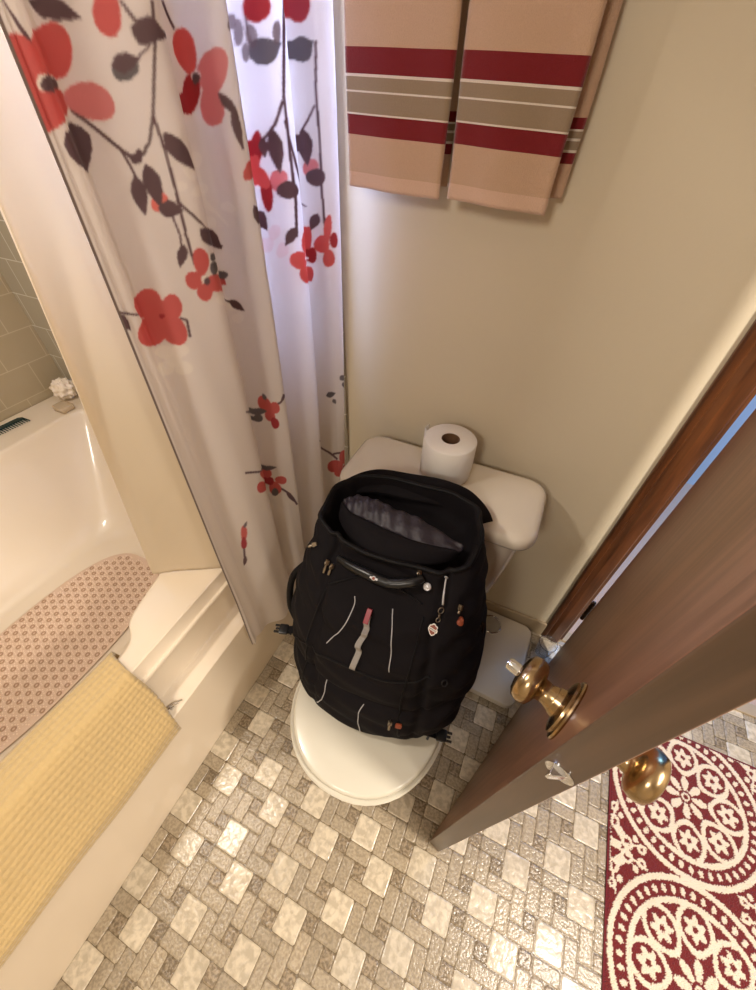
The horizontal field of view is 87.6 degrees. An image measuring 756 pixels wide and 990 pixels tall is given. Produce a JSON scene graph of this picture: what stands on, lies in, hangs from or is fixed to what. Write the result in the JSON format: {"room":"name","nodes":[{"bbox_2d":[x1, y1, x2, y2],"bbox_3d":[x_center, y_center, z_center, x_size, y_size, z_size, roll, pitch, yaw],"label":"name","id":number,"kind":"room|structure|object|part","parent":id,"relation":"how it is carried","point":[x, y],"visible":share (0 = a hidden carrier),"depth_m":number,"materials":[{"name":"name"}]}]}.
{"room":"bathroom","nodes":[
{"label":"bathroom","id":0,"kind":"room"},
{"bbox_2d":[0,272,62,421],"bbox_3d":[-1.997,-0.292,0.643,0.100,2.400,2.340,19,48,16],"label":"wall","id":1,"kind":"structure","parent":0,"point":[27,369],"depth_m":1.68,"materials":[{"name":"tile"}]},
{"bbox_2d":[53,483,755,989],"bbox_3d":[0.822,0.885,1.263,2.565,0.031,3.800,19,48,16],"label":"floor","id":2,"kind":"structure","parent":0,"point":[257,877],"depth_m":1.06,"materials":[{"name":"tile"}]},
{"bbox_2d":[0,391,292,989],"bbox_3d":[-1.243,0.514,1.212,1.437,0.484,1.976,19,48,16],"label":"bathtub","id":3,"kind":"object","parent":2,"relation":"on","point":[63,512],"visible":0.52,"depth_m":1.21,"materials":[{"name":"white ceramic"}]},
{"bbox_2d":[0,417,29,434],"bbox_3d":[-1.562,-0.263,1.626,0.062,0.005,0.213,22,49,19],"label":"comb","id":4,"kind":"object","parent":3,"relation":"on","point":[10,423],"visible":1,"depth_m":1.66,"materials":[{"name":"green plastic"}]},
{"bbox_2d":[49,377,76,399],"bbox_3d":[-1.419,-0.480,1.779,0.101,0.095,0.101,19,48,16],"label":"bath pouf","id":5,"kind":"object","parent":3,"relation":"on","point":[63,388],"visible":0.98,"depth_m":1.75,"materials":[{"name":"white"}]},
{"bbox_2d":[52,400,74,413],"bbox_3d":[-1.390,-0.389,1.742,0.070,0.026,0.060,19,48,16],"label":"soap bar","id":6,"kind":"object","parent":3,"relation":"on","point":[63,407],"visible":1,"depth_m":1.73,"materials":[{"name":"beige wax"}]},
{"bbox_2d":[0,553,157,752],"bbox_3d":[-1.166,0.537,1.390,0.404,0.006,0.854,19,48,16],"label":"bath mat","id":7,"kind":"object","parent":3,"relation":"in","point":[45,652],"visible":1,"depth_m":1.42,"materials":[{"name":"plastic"}]},
{"bbox_2d":[0,651,181,968],"bbox_3d":[-0.828,0.776,0.756,0.276,0.222,0.942,19,48,16],"label":"mat","id":8,"kind":"object","parent":3,"relation":"on","point":[63,784],"visible":1,"depth_m":0.85,"materials":[{"name":"yellow fabric"}]},
{"bbox_2d":[0,391,220,760],"bbox_3d":[-1.286,0.467,1.194,1.339,0.393,1.976,19,48,16],"label":"basin","id":9,"kind":"object","parent":3,"relation":"in","point":[63,512],"depth_m":1.61,"materials":[{"name":"white ceramic"}]},
{"bbox_2d":[166,699,181,709],"bbox_3d":[-0.544,0.561,1.053,0.043,0.010,0.016,-28,52,-26],"label":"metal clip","id":10,"kind":"object","parent":3,"relation":"on","point":[171,707],"visible":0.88,"depth_m":1.05,"materials":[{"name":"silver metal"}]},
{"bbox_2d":[290,436,545,805],"bbox_3d":[0.051,0.402,1.152,0.532,0.776,0.829,19,48,16],"label":"toilet","id":11,"kind":"object","parent":2,"relation":"on","point":[355,767],"visible":0.34,"depth_m":0.93,"materials":[{"name":"ceramic"}]},
{"bbox_3d":[0.001,0.484,1.013,0.368,0.018,0.486,19,48,16],"label":"lid","id":12,"kind":"part","parent":11,"relation":"part of","materials":[{"name":"plastic"}]},
{"bbox_3d":[-0.004,0.504,1.018,0.386,0.016,0.480,19,48,16],"label":"seat","id":13,"kind":"part","parent":11,"relation":"part of","materials":[{"name":"plastic"}]},
{"bbox_2d":[273,469,492,743],"bbox_3d":[0.015,0.241,0.938,0.508,0.431,0.486,19,48,16],"label":"backpack","id":14,"kind":"object","parent":11,"relation":"on","point":[387,607],"visible":1,"depth_m":0.83,"materials":[{"name":"black fabric"}]},
{"bbox_3d":[-0.142,0.108,0.854,0.023,0.016,0.009,0,45,-2],"label":"zip pull","id":15,"kind":"part","parent":14,"relation":"part of","materials":[{"name":"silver metal"}]},
{"bbox_3d":[-0.111,0.152,0.841,0.010,0.027,0.025,19,48,16],"label":"zip pull","id":16,"kind":"part","parent":14,"relation":"part of","materials":[{"name":"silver metal"}]},
{"bbox_3d":[-0.100,0.158,0.838,0.010,0.024,0.022,19,48,16],"label":"zip pull","id":17,"kind":"part","parent":14,"relation":"part of","materials":[{"name":"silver metal"}]},
{"bbox_3d":[-0.001,0.158,0.809,0.193,0.038,0.047,19,48,16],"label":"carry handle","id":18,"kind":"part","parent":14,"relation":"part of","materials":[{"name":"black rubber"}]},
{"bbox_3d":[0.025,0.490,0.841,0.009,0.027,0.016,14,47,13],"label":"zip pull","id":19,"kind":"part","parent":14,"relation":"part of","materials":[{"name":"silver metal"}]},
{"bbox_3d":[0.028,0.093,0.839,0.293,0.034,0.098,19,48,16],"label":"panel","id":20,"kind":"part","parent":14,"relation":"part of","materials":[{"name":"black fabric"}]},
{"bbox_3d":[0.162,0.225,0.777,0.010,0.017,0.018,19,48,16],"label":"zip pull","id":21,"kind":"part","parent":14,"relation":"part of","materials":[{"name":"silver metal"}]},
{"bbox_3d":[0.222,0.281,0.838,0.010,0.027,0.015,5,45,3],"label":"zip pull","id":22,"kind":"part","parent":14,"relation":"part of","materials":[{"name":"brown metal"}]},
{"bbox_3d":[0.169,-0.025,1.062,0.532,0.043,0.240,19,48,16],"label":"tank lid","id":23,"kind":"part","parent":11,"relation":"part of","materials":[{"name":"ceramic"}]},
{"bbox_2d":[420,424,476,484],"bbox_3d":[0.182,-0.104,1.033,0.135,0.110,0.135,7,45,5],"label":"toilet paper roll","id":24,"kind":"object","parent":11,"relation":"on","point":[448,450],"visible":0.93,"depth_m":0.99,"materials":[{"name":"paper"}]},
{"bbox_3d":[0.171,0.105,1.209,0.486,0.350,0.204,19,48,16],"label":"tank","id":25,"kind":"part","parent":11,"relation":"part of","materials":[{"name":"ceramic"}]},
{"bbox_2d":[470,609,530,707],"bbox_3d":[0.401,0.588,1.494,0.303,0.050,0.334,19,48,16],"label":"bathroom scale","id":26,"kind":"object","parent":2,"relation":"on","point":[506,639],"visible":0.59,"depth_m":1.46,"materials":[{"name":"plastic"}]},
{"bbox_2d":[535,635,557,658],"bbox_3d":[0.631,0.577,1.488,0.066,0.075,0.066,19,48,16],"label":"plastic cup","id":27,"kind":"object","parent":2,"relation":"on","point":[547,645],"visible":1,"depth_m":1.49,"materials":[{"name":"plastic"}]},
{"bbox_2d":[601,735,755,989],"bbox_3d":[0.890,1.243,0.881,0.722,0.009,1.228,19,48,16],"label":"patterned rug","id":28,"kind":"object","parent":2,"relation":"on","point":[680,905],"visible":0.85,"depth_m":1.07,"materials":[{"name":"red fabric"}]},
{"bbox_2d":[333,0,755,622],"bbox_3d":[0.278,-0.473,0.884,3.980,2.400,0.110,19,48,16],"label":"wall","id":29,"kind":"structure","parent":0,"point":[576,341],"depth_m":0.81,"materials":[{"name":"beige paint"}]},
{"bbox_2d":[0,211,348,464],"bbox_3d":[-0.774,-0.854,1.099,1.512,1.710,0.009,19,48,16],"label":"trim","id":30,"kind":"structure","parent":29,"relation":"attached to","point":[12,268],"depth_m":1.53,"materials":[{"name":"tile"}]},
{"bbox_2d":[486,599,546,634],"bbox_3d":[0.233,0.381,1.665,0.913,0.084,0.012,19,48,16],"label":"baseboard","id":31,"kind":"structure","parent":29,"relation":"attached to","point":[537,626],"depth_m":1.55,"materials":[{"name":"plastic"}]},
{"bbox_2d":[430,409,755,851],"bbox_3d":[0.404,0.086,0.595,0.172,2.012,0.742,31,52,26],"label":"door","id":32,"kind":"structure","parent":29,"relation":"in","point":[668,650],"depth_m":0.37,"materials":[{"name":"brown wood"}]},
{"bbox_3d":[0.183,0.219,0.451,0.048,0.057,0.057,35,54,29],"label":"knob","id":33,"kind":"part","parent":32,"relation":"part of","materials":[{"name":"gold metal"}]},
{"bbox_3d":[0.177,0.270,0.384,0.028,0.028,0.003,35,54,29],"label":"latch plate","id":34,"kind":"part","parent":32,"relation":"part of","materials":[{"name":"silver metal"}]},
{"bbox_3d":[0.260,0.274,0.399,0.048,0.057,0.057,35,54,29],"label":"knob","id":35,"kind":"part","parent":32,"relation":"part of","materials":[{"name":"gold metal"}]},
{"bbox_2d":[541,319,755,641],"bbox_3d":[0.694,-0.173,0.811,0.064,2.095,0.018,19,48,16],"label":"trim","id":36,"kind":"structure","parent":29,"relation":"attached to","point":[735,382],"depth_m":0.92,"materials":[{"name":"brown wood"}]},
{"bbox_2d":[560,632,755,717],"bbox_3d":[1.080,0.675,1.449,0.811,0.009,0.045,19,48,16],"label":"trim","id":37,"kind":"structure","parent":29,"relation":"attached to","point":[749,709],"depth_m":1.38,"materials":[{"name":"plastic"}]},
{"bbox_3d":[0.163,-0.796,0.497,0.588,0.048,0.074,19,48,16],"label":"towel bar","id":38,"kind":"object","parent":29,"relation":"attached to","visible":0},
{"bbox_2d":[344,0,469,198],"bbox_3d":[0.046,-0.703,0.624,0.199,0.362,0.070,19,48,16],"label":"hand towel","id":39,"kind":"object","parent":38,"relation":"hanging from","point":[403,58],"visible":0.99,"depth_m":0.64,"materials":[{"name":"beige fabric"}]},
{"bbox_2d":[447,0,622,215],"bbox_3d":[0.225,-0.639,0.571,0.198,0.368,0.070,19,48,16],"label":"hand towel","id":40,"kind":"object","parent":38,"relation":"hanging from","point":[531,71],"visible":1,"depth_m":0.58,"materials":[{"name":"beige fabric"}]},
{"bbox_3d":[-0.608,-0.426,-0.314,0.025,0.025,2.236,19,48,16],"label":"curtain rod","id":41,"kind":"object","parent":29,"relation":"attached to","visible":0},
{"bbox_2d":[0,25,220,573],"bbox_3d":[-0.469,-0.359,0.709,0.245,1.481,0.337,19,48,16],"label":"curtain liner","id":42,"kind":"object","parent":41,"relation":"hanging from","point":[38,211],"visible":0.37,"depth_m":0.64,"materials":[{"name":"plastic"}]},
{"bbox_2d":[0,0,344,644],"bbox_3d":[-0.238,-0.251,0.861,0.084,1.840,0.581,19,48,16],"label":"shower curtain","id":43,"kind":"object","parent":41,"relation":"hanging from","point":[193,144],"visible":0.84,"depth_m":0.64,"materials":[{"name":"white fabric"}]},
{"bbox_2d":[686,395,755,484],"bbox_3d":[1.794,-0.937,1.385,2.000,2.400,0.100,19,48,16],"label":"wall","id":44,"kind":"structure","parent":0,"point":[751,406],"depth_m":1.99,"materials":[{"name":"paint"}]}
]}

